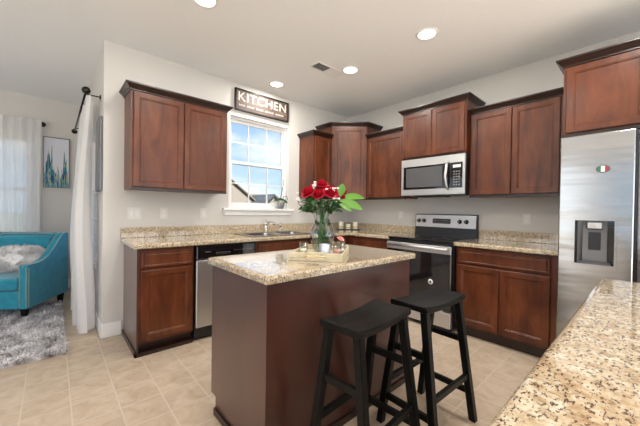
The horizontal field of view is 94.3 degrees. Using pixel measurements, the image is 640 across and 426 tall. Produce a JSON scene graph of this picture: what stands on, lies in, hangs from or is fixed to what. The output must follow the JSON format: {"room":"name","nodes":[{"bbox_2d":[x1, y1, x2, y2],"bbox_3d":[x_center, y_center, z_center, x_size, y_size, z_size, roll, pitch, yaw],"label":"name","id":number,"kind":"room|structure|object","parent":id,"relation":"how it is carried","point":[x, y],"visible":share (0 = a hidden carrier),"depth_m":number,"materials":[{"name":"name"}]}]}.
{"room":"kitchen","nodes":[
{"label":"kitchen","id":0,"kind":"room"},
{"bbox_2d":[0,90,81,278],"bbox_3d":[-5.252,-0.264,3.098,4.350,2.724,0.150,0,1,-42],"label":"wall","id":1,"kind":"structure","parent":0,"point":[60,118],"depth_m":4.26,"materials":[{"name":"paint"}]},
{"bbox_2d":[43,136,69,188],"bbox_3d":[-3.793,-0.722,4.276,0.290,0.720,0.030,0,1,-42],"label":"framed painting","id":2,"kind":"object","parent":1,"relation":"attached to","point":[56,151],"visible":1,"depth_m":4.27,"materials":[{"name":"multicoloured paper"}]},
{"bbox_3d":[-4.367,-1.229,3.679,1.434,0.068,0.131,0,1,-42],"label":"curtain rod","id":3,"kind":"object","parent":1,"relation":"attached to","visible":0},
{"bbox_2d":[0,114,41,231],"bbox_3d":[-4.305,-0.094,3.643,1.334,2.342,0.086,0,1,-42],"label":"curtain","id":4,"kind":"object","parent":3,"relation":"hanging from","point":[20,137],"visible":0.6,"depth_m":3.92,"materials":[{"name":"white fabric"}]},
{"bbox_2d":[84,49,101,317],"bbox_3d":[-2.826,-0.234,3.765,0.150,2.724,2.400,0,1,-42],"label":"wall","id":5,"kind":"structure","parent":0,"point":[96,83],"depth_m":3.02,"materials":[{"name":"paint"}]},
{"bbox_2d":[71,86,100,133],"bbox_3d":[-2.756,-1.130,3.464,0.152,0.068,2.056,0,1,-42],"label":"curtain rod","id":6,"kind":"object","parent":5,"relation":"attached to","point":[86,90],"visible":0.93,"depth_m":2.89,"materials":[{"name":"brown metal"}]},
{"bbox_2d":[70,95,94,333],"bbox_3d":[-2.505,0.002,3.118,0.175,2.215,1.015,0,1,-42],"label":"curtain","id":7,"kind":"object","parent":6,"relation":"hanging from","point":[82,306],"visible":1,"depth_m":2.81,"materials":[{"name":"white fabric"}]},
{"bbox_2d":[91,123,97,268],"bbox_3d":[-2.706,-0.216,3.571,0.170,1.545,1.430,0,1,-42],"label":"window","id":8,"kind":"structure","parent":5,"relation":"in","point":[94,194],"depth_m":4.02,"materials":[{"name":"white paint"}]},
{"bbox_2d":[95,309,101,336],"bbox_3d":[-2.802,1.063,3.607,0.014,0.135,2.386,0,1,-42],"label":"baseboard","id":9,"kind":"structure","parent":5,"relation":"attached to","point":[97,319],"depth_m":2.87,"materials":[{"name":"white paint"}]},
{"bbox_2d":[95,116,102,191],"bbox_3d":[-2.117,-0.552,2.842,0.029,0.690,0.300,0,1,-42],"label":"framed board","id":10,"kind":"object","parent":5,"relation":"attached to","point":[99,123],"visible":1,"depth_m":2.74,"materials":[{"name":"grey metal"}]},
{"bbox_2d":[100,40,347,328],"bbox_3d":[-0.765,-0.204,3.903,3.400,2.724,0.150,0,1,-42],"label":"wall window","id":11,"kind":"structure","parent":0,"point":[120,63],"depth_m":2.99,"materials":[{"name":"paint"}]},
{"bbox_2d":[100,320,121,338],"bbox_3d":[-1.944,1.084,2.764,0.164,0.135,0.014,0,1,-42],"label":"baseboard","id":12,"kind":"structure","parent":11,"relation":"attached to","point":[110,329],"depth_m":2.76,"materials":[{"name":"white paint"}]},
{"bbox_2d":[127,207,140,218],"bbox_3d":[-1.797,0.003,2.872,0.116,0.116,0.010,0,1,-42],"label":"wall switch","id":13,"kind":"object","parent":11,"relation":"attached to","point":[132,212],"visible":1,"depth_m":2.87,"materials":[{"name":"white plastic"}]},
{"bbox_2d":[160,208,167,218],"bbox_3d":[-1.603,0.004,3.047,0.072,0.116,0.008,0,1,-42],"label":"wall outlet","id":14,"kind":"object","parent":11,"relation":"attached to","point":[163,211],"visible":1,"depth_m":3.04,"materials":[{"name":"white plastic"}]},
{"bbox_2d":[119,79,232,193],"bbox_3d":[-1.408,-0.670,2.973,0.968,0.926,0.356,0,1,-42],"label":"upper cabinet","id":15,"kind":"object","parent":11,"relation":"attached to","point":[174,141],"visible":1,"depth_m":2.80,"materials":[{"name":"brown wood"}]},
{"bbox_2d":[200,208,205,218],"bbox_3d":[-1.304,0.006,3.315,0.072,0.116,0.010,0,1,-42],"label":"wall switch","id":16,"kind":"object","parent":11,"relation":"attached to","point":[202,210],"visible":1,"depth_m":3.31,"materials":[{"name":"white plastic"}]},
{"bbox_2d":[222,113,293,214],"bbox_3d":[-0.781,-0.575,3.829,1.015,1.205,0.165,0,1,-42],"label":"window","id":17,"kind":"structure","parent":11,"relation":"attached to","point":[234,208],"depth_m":3.85,"materials":[{"name":"white paint"}]},
{"bbox_2d":[273,178,287,208],"bbox_3d":[-0.530,-0.265,3.997,0.106,0.416,0.212,1,1,30],"label":"potted orchid","id":18,"kind":"object","parent":17,"relation":"on","point":[280,202],"visible":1,"depth_m":3.97,"materials":[{"name":"white ceramic"}]},
{"bbox_2d":[234,87,288,122],"bbox_3d":[-0.723,-1.364,3.791,0.776,0.260,0.028,0,1,-42],"label":"kitchen sign","id":19,"kind":"object","parent":11,"relation":"attached to","point":[246,101],"visible":1,"depth_m":3.76,"materials":[{"name":"brown wood"}]},
{"bbox_2d":[297,129,333,198],"bbox_3d":[-0.070,-0.652,4.176,0.375,0.906,0.356,0,1,-42],"label":"upper cabinet","id":20,"kind":"object","parent":11,"relation":"attached to","point":[315,145],"visible":0.76,"depth_m":4.08,"materials":[{"name":"brown wood"}]},
{"bbox_2d":[315,122,382,199],"bbox_3d":[0.419,-0.738,4.379,0.704,1.073,0.704,0,1,-42],"label":"upper cabinet","id":21,"kind":"object","parent":11,"relation":"attached to","point":[349,140],"visible":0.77,"depth_m":4.18,"materials":[{"name":"brown wood"}]},
{"bbox_2d":[0,288,539,425],"bbox_3d":[-1.002,1.244,0.901,7.750,0.120,9.150,0,1,-42],"label":"floor","id":22,"kind":"structure","parent":0,"point":[97,381],"depth_m":2.05,"materials":[{"name":"tile"}]},
{"bbox_2d":[0,300,72,368],"bbox_3d":[-3.204,1.110,2.562,1.634,0.047,1.896,0,1,-42],"label":"shag rug","id":23,"kind":"object","parent":22,"relation":"on","point":[39,335],"visible":0.97,"depth_m":2.70,"materials":[{"name":"grey fur"}]},
{"bbox_2d":[0,231,67,317],"bbox_3d":[-3.473,0.670,3.362,0.735,0.880,0.665,1,1,-10],"label":"armchair","id":24,"kind":"object","parent":23,"relation":"on","point":[42,279],"visible":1,"depth_m":3.38,"materials":[{"name":"teal fabric"}]},
{"bbox_2d":[0,271,18,290],"bbox_3d":[-3.457,0.744,3.269,0.540,0.130,0.475,1,1,-10],"label":"seat cushion","id":25,"kind":"object","parent":24,"relation":"on","point":[9,281],"depth_m":3.09,"materials":[{"name":"teal fabric"}]},
{"bbox_2d":[0,244,45,272],"bbox_3d":[-3.458,0.524,3.410,0.534,0.349,0.257,1,1,-10],"label":"fur pillow","id":26,"kind":"object","parent":24,"relation":"on","point":[12,257],"visible":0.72,"depth_m":3.35,"materials":[{"name":"white fur"}]},
{"bbox_2d":[0,236,52,249],"bbox_3d":[-3.502,0.475,3.542,0.544,0.410,0.085,1,1,-10],"label":"cushion","id":27,"kind":"object","parent":24,"relation":"on","point":[43,241],"depth_m":3.51,"materials":[{"name":"teal fabric"}]},
{"bbox_2d":[122,244,193,357],"bbox_3d":[-1.505,0.721,2.741,0.454,0.874,0.618,0,1,-42],"label":"base cabinet","id":28,"kind":"object","parent":22,"relation":"on","point":[158,282],"visible":0.93,"depth_m":2.52,"materials":[{"name":"brown wood"}]},
{"bbox_2d":[191,242,255,339],"bbox_3d":[-1.093,0.727,3.089,0.600,0.868,0.635,0,1,-42],"label":"dishwasher","id":29,"kind":"object","parent":22,"relation":"on","point":[202,273],"visible":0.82,"depth_m":2.72,"materials":[{"name":"silver metal"}]},
{"bbox_2d":[255,237,317,252],"bbox_3d":[-0.536,0.727,3.612,0.900,0.874,0.618,0,1,-42],"label":"base cabinet","id":30,"kind":"object","parent":22,"relation":"on","point":[287,244],"visible":0.11,"depth_m":3.29,"materials":[{"name":"brown wood"}]},
{"bbox_2d":[208,244,415,425],"bbox_3d":[-0.004,0.732,1.957,1.236,0.914,0.675,0,1,-42],"label":"kitchen island","id":31,"kind":"object","parent":22,"relation":"on","point":[268,308],"visible":0.81,"depth_m":1.54,"materials":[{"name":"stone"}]},
{"bbox_2d":[208,244,415,284],"bbox_3d":[0.002,0.295,1.952,1.236,0.040,0.675,0,1,-42],"label":"island countertop","id":32,"kind":"structure","parent":31,"relation":"on","point":[273,267],"depth_m":1.64,"materials":[{"name":"stone"}]},
{"bbox_2d":[288,244,348,262],"bbox_3d":[0.010,0.249,1.907,0.316,0.052,0.459,1,1,10],"label":"serving tray","id":33,"kind":"object","parent":32,"relation":"on","point":[312,254],"visible":0.73,"depth_m":1.71,"materials":[{"name":"beige wood"}]},
{"bbox_2d":[299,242,307,251],"bbox_3d":[-0.105,0.225,1.907,0.056,0.075,0.056,0,1,-42],"label":"glass","id":34,"kind":"object","parent":33,"relation":"on","point":[301,249],"visible":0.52,"depth_m":1.89,"materials":[{"name":"clear glass"}]},
{"bbox_2d":[310,214,334,251],"bbox_3d":[0.015,0.112,1.958,0.166,0.304,0.166,0,1,-42],"label":"glass vase","id":35,"kind":"object","parent":33,"relation":"on","point":[329,214],"visible":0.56,"depth_m":1.95,"materials":[{"name":"glass"}]},
{"bbox_2d":[296,192,317,227],"bbox_3d":[-0.086,0.043,1.962,0.185,0.359,0.095,1,1,-24],"label":"flower sprig","id":36,"kind":"object","parent":35,"relation":"in","point":[297,198],"visible":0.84,"depth_m":1.93,"materials":[{"name":"white plant"}]},
{"bbox_2d":[301,187,320,242],"bbox_3d":[-0.065,0.031,1.930,0.125,0.404,0.110,0,1,-42],"label":"rose","id":37,"kind":"object","parent":35,"relation":"in","point":[307,192],"visible":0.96,"depth_m":1.90,"materials":[{"name":"red plant"}]},
{"bbox_2d":[312,181,321,242],"bbox_3d":[-0.026,0.008,1.948,0.079,0.431,0.060,0,1,-42],"label":"flower sprig","id":38,"kind":"object","parent":35,"relation":"in","point":[315,184],"visible":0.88,"depth_m":1.94,"materials":[{"name":"white plant"}]},
{"bbox_2d":[312,188,324,242],"bbox_3d":[-0.008,0.039,1.889,0.074,0.390,0.082,1,1,-25],"label":"rose","id":39,"kind":"object","parent":35,"relation":"in","point":[318,193],"visible":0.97,"depth_m":1.88,"materials":[{"name":"red plant"}]},
{"bbox_2d":[298,197,341,246],"bbox_3d":[0.007,0.060,1.953,0.311,0.329,0.326,0,1,-42],"label":"stem","id":40,"kind":"object","parent":35,"relation":"in","point":[310,202],"visible":0.89,"depth_m":1.92,"materials":[{"name":"green plant"}]},
{"bbox_2d":[316,179,329,208],"bbox_3d":[0.012,0.005,1.953,0.105,0.457,0.104,0,1,-42],"label":"rose","id":41,"kind":"object","parent":35,"relation":"in","point":[321,184],"visible":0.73,"depth_m":1.93,"materials":[{"name":"red plant"}]},
{"bbox_2d":[323,186,338,242],"bbox_3d":[0.067,0.029,1.906,0.105,0.412,0.091,1,1,0],"label":"rose","id":42,"kind":"object","parent":35,"relation":"in","point":[329,193],"visible":0.93,"depth_m":1.89,"materials":[{"name":"red plant"}]},
{"bbox_2d":[324,187,338,228],"bbox_3d":[0.055,0.030,1.903,0.116,0.390,0.074,1,1,22],"label":"flower sprig","id":43,"kind":"object","parent":35,"relation":"in","point":[332,187],"visible":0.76,"depth_m":1.90,"materials":[{"name":"white plant"}]},
{"bbox_2d":[324,194,345,242],"bbox_3d":[0.100,0.052,1.955,0.154,0.366,0.072,1,1,-29],"label":"rose","id":44,"kind":"object","parent":35,"relation":"in","point":[343,196],"visible":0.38,"depth_m":1.95,"materials":[{"name":"red"}]},
{"bbox_2d":[322,184,363,240],"bbox_3d":[0.145,0.018,1.928,0.304,0.416,0.116,1,1,-2],"label":"stem","id":45,"kind":"object","parent":35,"relation":"in","point":[348,203],"visible":0.74,"depth_m":1.92,"materials":[{"name":"green plant"}]},
{"bbox_2d":[319,243,330,255],"bbox_3d":[0.030,0.226,1.807,0.072,0.078,0.072,0,1,-42],"label":"glass","id":46,"kind":"object","parent":33,"relation":"on","point":[323,247],"visible":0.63,"depth_m":1.78,"materials":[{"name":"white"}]},
{"bbox_2d":[333,241,341,253],"bbox_3d":[0.108,0.224,1.862,0.056,0.085,0.056,0,1,-42],"label":"glass","id":47,"kind":"object","parent":33,"relation":"on","point":[335,251],"visible":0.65,"depth_m":1.85,"materials":[{"name":"clear glass"}]},
{"bbox_2d":[337,242,344,253],"bbox_3d":[0.135,0.226,1.912,0.054,0.080,0.054,0,1,-42],"label":"glass","id":48,"kind":"object","parent":33,"relation":"on","point":[342,249],"visible":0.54,"depth_m":1.90,"materials":[{"name":"clear glass"}]},
{"bbox_2d":[325,235,347,244],"bbox_3d":[-0.013,0.730,4.082,0.503,0.874,0.618,0,1,-42],"label":"base cabinet","id":49,"kind":"object","parent":22,"relation":"on","point":[330,239],"visible":0.09,"depth_m":3.87,"materials":[{"name":"brown wood"}]},
{"bbox_2d":[310,299,419,425],"bbox_3d":[0.222,0.835,1.413,0.373,0.724,0.462,1,1,44],"label":"bar stool","id":50,"kind":"object","parent":22,"relation":"on","point":[365,321],"visible":1,"depth_m":1.36,"materials":[{"name":"black wood"}]},
{"bbox_2d":[347,235,389,248],"bbox_3d":[0.622,0.738,4.207,0.618,0.874,1.279,0,1,-42],"label":"base cabinet","id":51,"kind":"object","parent":22,"relation":"on","point":[380,243],"visible":0.16,"depth_m":3.77,"materials":[{"name":"brown wood"}]},
{"bbox_2d":[120,222,414,249],"bbox_3d":[-0.297,0.225,3.367,3.117,0.138,1.285,0,1,-42],"label":"countertop","id":52,"kind":"structure","parent":51,"relation":"on","point":[172,236],"depth_m":3.25,"materials":[{"name":"stone"}]},
{"bbox_2d":[264,219,274,231],"bbox_3d":[-0.626,0.159,3.693,0.060,0.160,0.225,0,1,-42],"label":"kitchen faucet","id":53,"kind":"object","parent":52,"relation":"on","point":[266,223],"visible":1,"depth_m":3.73,"materials":[{"name":"silver metal"}]},
{"bbox_2d":[233,231,313,236],"bbox_3d":[-0.547,0.339,3.581,0.840,0.193,0.480,0,1,-42],"label":"sink","id":54,"kind":"object","parent":52,"relation":"in","point":[273,233],"visible":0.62,"depth_m":3.61,"materials":[{"name":"silver metal"}]},
{"bbox_3d":[0.431,0.248,4.551,0.340,0.012,0.120,1,1,3],"label":"tray","id":55,"kind":"object","parent":52,"relation":"on","visible":0},
{"bbox_2d":[339,221,343,228],"bbox_3d":[0.324,0.180,4.556,0.075,0.120,0.075,0,1,-42],"label":"pillar candle","id":56,"kind":"object","parent":55,"relation":"on","point":[341,223],"visible":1,"depth_m":4.52,"materials":[{"name":"beige wax"}]},
{"bbox_2d":[353,222,357,228],"bbox_3d":[0.539,0.186,4.545,0.075,0.115,0.075,0,1,-42],"label":"pillar candle","id":57,"kind":"object","parent":55,"relation":"on","point":[355,224],"visible":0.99,"depth_m":4.51,"materials":[{"name":"beige wax"}]},
{"bbox_2d":[376,287,477,425],"bbox_3d":[0.624,0.838,1.714,0.462,0.724,0.373,0,1,-40],"label":"bar stool","id":58,"kind":"object","parent":22,"relation":"on","point":[431,300],"visible":0.99,"depth_m":1.67,"materials":[{"name":"black wood"}]},
{"bbox_2d":[386,214,478,330],"bbox_3d":[1.262,0.603,3.397,0.729,1.180,0.760,0,1,-42],"label":"range","id":59,"kind":"object","parent":22,"relation":"on","point":[433,264],"visible":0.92,"depth_m":3.19,"materials":[{"name":"silver metal"}]},
{"bbox_2d":[388,234,475,243],"bbox_3d":[1.271,0.286,3.398,0.590,0.022,0.760,0,1,-42],"label":"cooktop","id":60,"kind":"object","parent":59,"relation":"in","point":[418,238],"depth_m":3.32,"materials":[{"name":"black glass"}]},
{"bbox_2d":[455,246,557,357],"bbox_3d":[1.836,0.770,2.855,0.618,0.874,0.804,0,1,-42],"label":"base cabinet","id":61,"kind":"object","parent":22,"relation":"on","point":[510,301],"visible":0.87,"depth_m":2.60,"materials":[{"name":"brown wood"}]},
{"bbox_2d":[454,230,557,255],"bbox_3d":[1.834,0.262,2.840,0.646,0.138,0.815,0,1,-42],"label":"countertop","id":62,"kind":"structure","parent":61,"relation":"on","point":[542,243],"depth_m":2.88,"materials":[{"name":"stone"}]},
{"bbox_2d":[488,279,639,425],"bbox_3d":[0.447,0.756,0.166,2.918,0.914,0.677,0,1,-42],"label":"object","id":63,"kind":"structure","parent":22,"relation":"on","point":[589,375],"depth_m":0.55,"materials":[{"name":"stone"}]},
{"bbox_2d":[556,128,639,336],"bbox_3d":[2.359,0.335,2.138,0.766,1.775,0.904,0,1,-42],"label":"refrigerator","id":64,"kind":"object","parent":22,"relation":"on","point":[599,223],"visible":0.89,"depth_m":2.07,"materials":[{"name":"grey metal"}]},
{"bbox_2d":[596,165,609,172],"bbox_3d":[1.943,-0.303,2.039,0.005,0.052,0.072,0,1,-42],"label":"magnet","id":65,"kind":"object","parent":64,"relation":"attached to","point":[602,168],"visible":1,"depth_m":2.04,"materials":[{"name":"multicoloured metal"}]},
{"bbox_2d":[0,0,639,117],"bbox_3d":[-0.959,-1.614,0.873,7.750,0.150,9.150,0,1,-42],"label":"ceiling","id":66,"kind":"structure","parent":0,"point":[50,49],"depth_m":2.64,"materials":[{"name":"paint"}]},
{"bbox_2d":[193,0,217,8],"bbox_3d":[-0.836,-1.546,2.157,0.184,0.009,0.184,0,1,-42],"label":"recessed light","id":67,"kind":"object","parent":66,"relation":"in","point":[209,4],"visible":1,"depth_m":2.19,"materials":[{"name":"white paint"}]},
{"bbox_2d":[269,81,283,87],"bbox_3d":[-0.526,-1.556,3.596,0.184,0.009,0.184,0,1,-42],"label":"recessed light","id":68,"kind":"object","parent":66,"relation":"in","point":[277,84],"visible":1,"depth_m":3.59,"materials":[{"name":"white glass"}]},
{"bbox_2d":[309,61,343,77],"bbox_3d":[0.078,-1.542,3.204,0.380,0.011,0.150,0,1,-42],"label":"ceiling vent","id":69,"kind":"object","parent":66,"relation":"in","point":[319,66],"visible":1,"depth_m":3.19,"materials":[{"name":"white metal"}]},
{"bbox_2d":[342,66,358,73],"bbox_3d":[0.329,-1.539,3.204,0.184,0.009,0.184,0,1,-42],"label":"recessed light","id":70,"kind":"object","parent":66,"relation":"in","point":[348,69],"visible":1,"depth_m":3.19,"materials":[{"name":"white glass"}]},
{"bbox_2d":[416,27,438,40],"bbox_3d":[0.913,-1.523,2.533,0.184,0.009,0.184,0,1,-42],"label":"recessed light","id":71,"kind":"object","parent":66,"relation":"in","point":[428,33],"visible":1,"depth_m":2.52,"materials":[{"name":"white glass"}]},
{"bbox_2d":[346,31,639,242],"bbox_3d":[2.698,-0.138,2.478,0.150,2.724,6.600,0,1,-42],"label":"wall","id":72,"kind":"structure","parent":0,"point":[504,213],"depth_m":3.28,"materials":[{"name":"paint"}]},
{"bbox_2d":[120,222,414,237],"bbox_3d":[-0.296,0.206,3.367,3.117,0.100,1.285,0,1,-42],"label":"backsplash","id":73,"kind":"structure","parent":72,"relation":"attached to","point":[127,232],"depth_m":3.53,"materials":[{"name":"stone"}]},
{"bbox_2d":[365,126,417,199],"bbox_3d":[0.962,-0.635,4.035,0.356,0.906,0.617,0,1,-42],"label":"upper cabinet","id":74,"kind":"object","parent":72,"relation":"attached to","point":[385,147],"visible":0.79,"depth_m":3.93,"materials":[{"name":"brown wood"}]},
{"bbox_2d":[399,211,402,219],"bbox_3d":[1.119,0.035,4.115,0.008,0.116,0.072,0,1,-42],"label":"wall outlet","id":75,"kind":"object","parent":72,"relation":"attached to","point":[400,212],"visible":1,"depth_m":4.11,"materials":[{"name":"white plastic"}]},
{"bbox_2d":[398,92,485,160],"bbox_3d":[1.401,-0.935,3.488,0.436,0.611,0.850,0,1,-42],"label":"upper cabinet","id":76,"kind":"object","parent":72,"relation":"attached to","point":[442,127],"visible":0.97,"depth_m":3.30,"materials":[{"name":"brown wood"}]},
{"bbox_2d":[401,153,469,197],"bbox_3d":[1.378,-0.411,3.481,0.473,0.449,0.758,0,1,-42],"label":"microwave","id":77,"kind":"object","parent":76,"relation":"attached to","point":[446,175],"visible":0.99,"depth_m":3.32,"materials":[{"name":"silver metal"}]},
{"bbox_2d":[469,87,563,197],"bbox_3d":[1.942,-0.619,2.943,0.356,0.926,0.770,0,1,-42],"label":"upper cabinet","id":78,"kind":"object","parent":72,"relation":"attached to","point":[515,142],"visible":0.88,"depth_m":2.81,"materials":[{"name":"brown wood"}]},
{"bbox_2d":[479,230,557,243],"bbox_3d":[2.067,0.244,3.049,0.020,0.100,0.815,0,1,-42],"label":"backsplash","id":79,"kind":"structure","parent":72,"relation":"attached to","point":[547,238],"depth_m":3.05,"materials":[{"name":"stone"}]},
{"bbox_2d":[523,213,530,224],"bbox_3d":[2.104,0.060,3.019,0.008,0.116,0.072,0,1,-42],"label":"wall outlet","id":80,"kind":"object","parent":72,"relation":"attached to","point":[526,216],"visible":1,"depth_m":3.02,"materials":[{"name":"white plastic"}]},
{"bbox_2d":[556,37,639,137],"bbox_3d":[2.435,-0.886,2.179,0.646,0.603,1.022,0,1,-42],"label":"upper cabinet","id":81,"kind":"object","parent":72,"relation":"attached to","point":[602,85],"visible":0.97,"depth_m":2.17,"materials":[{"name":"brown wood"}]},
{"label":"outside","id":82,"kind":"structure","parent":0,"visible":0},
{"bbox_3d":[9.354,2.000,39.833,240.000,0.100,220.000,0,1,-42],"label":"lawn","id":83,"kind":"structure","parent":82,"visible":0},
{"bbox_2d":[231,179,255,202],"bbox_3d":[-17.817,-2.214,52.970,9.100,7.250,9.000,0,1,-42],"label":"house","id":84,"kind":"structure","parent":83,"relation":"on","point":[238,194],"depth_m":51.01,"materials":[{"name":"brown"}]},
{"bbox_2d":[252,194,278,203],"bbox_3d":[-10.771,-0.988,55.968,5.400,4.950,8.000,0,1,-42],"label":"house","id":85,"kind":"structure","parent":83,"relation":"on","point":[270,197],"depth_m":53.70,"materials":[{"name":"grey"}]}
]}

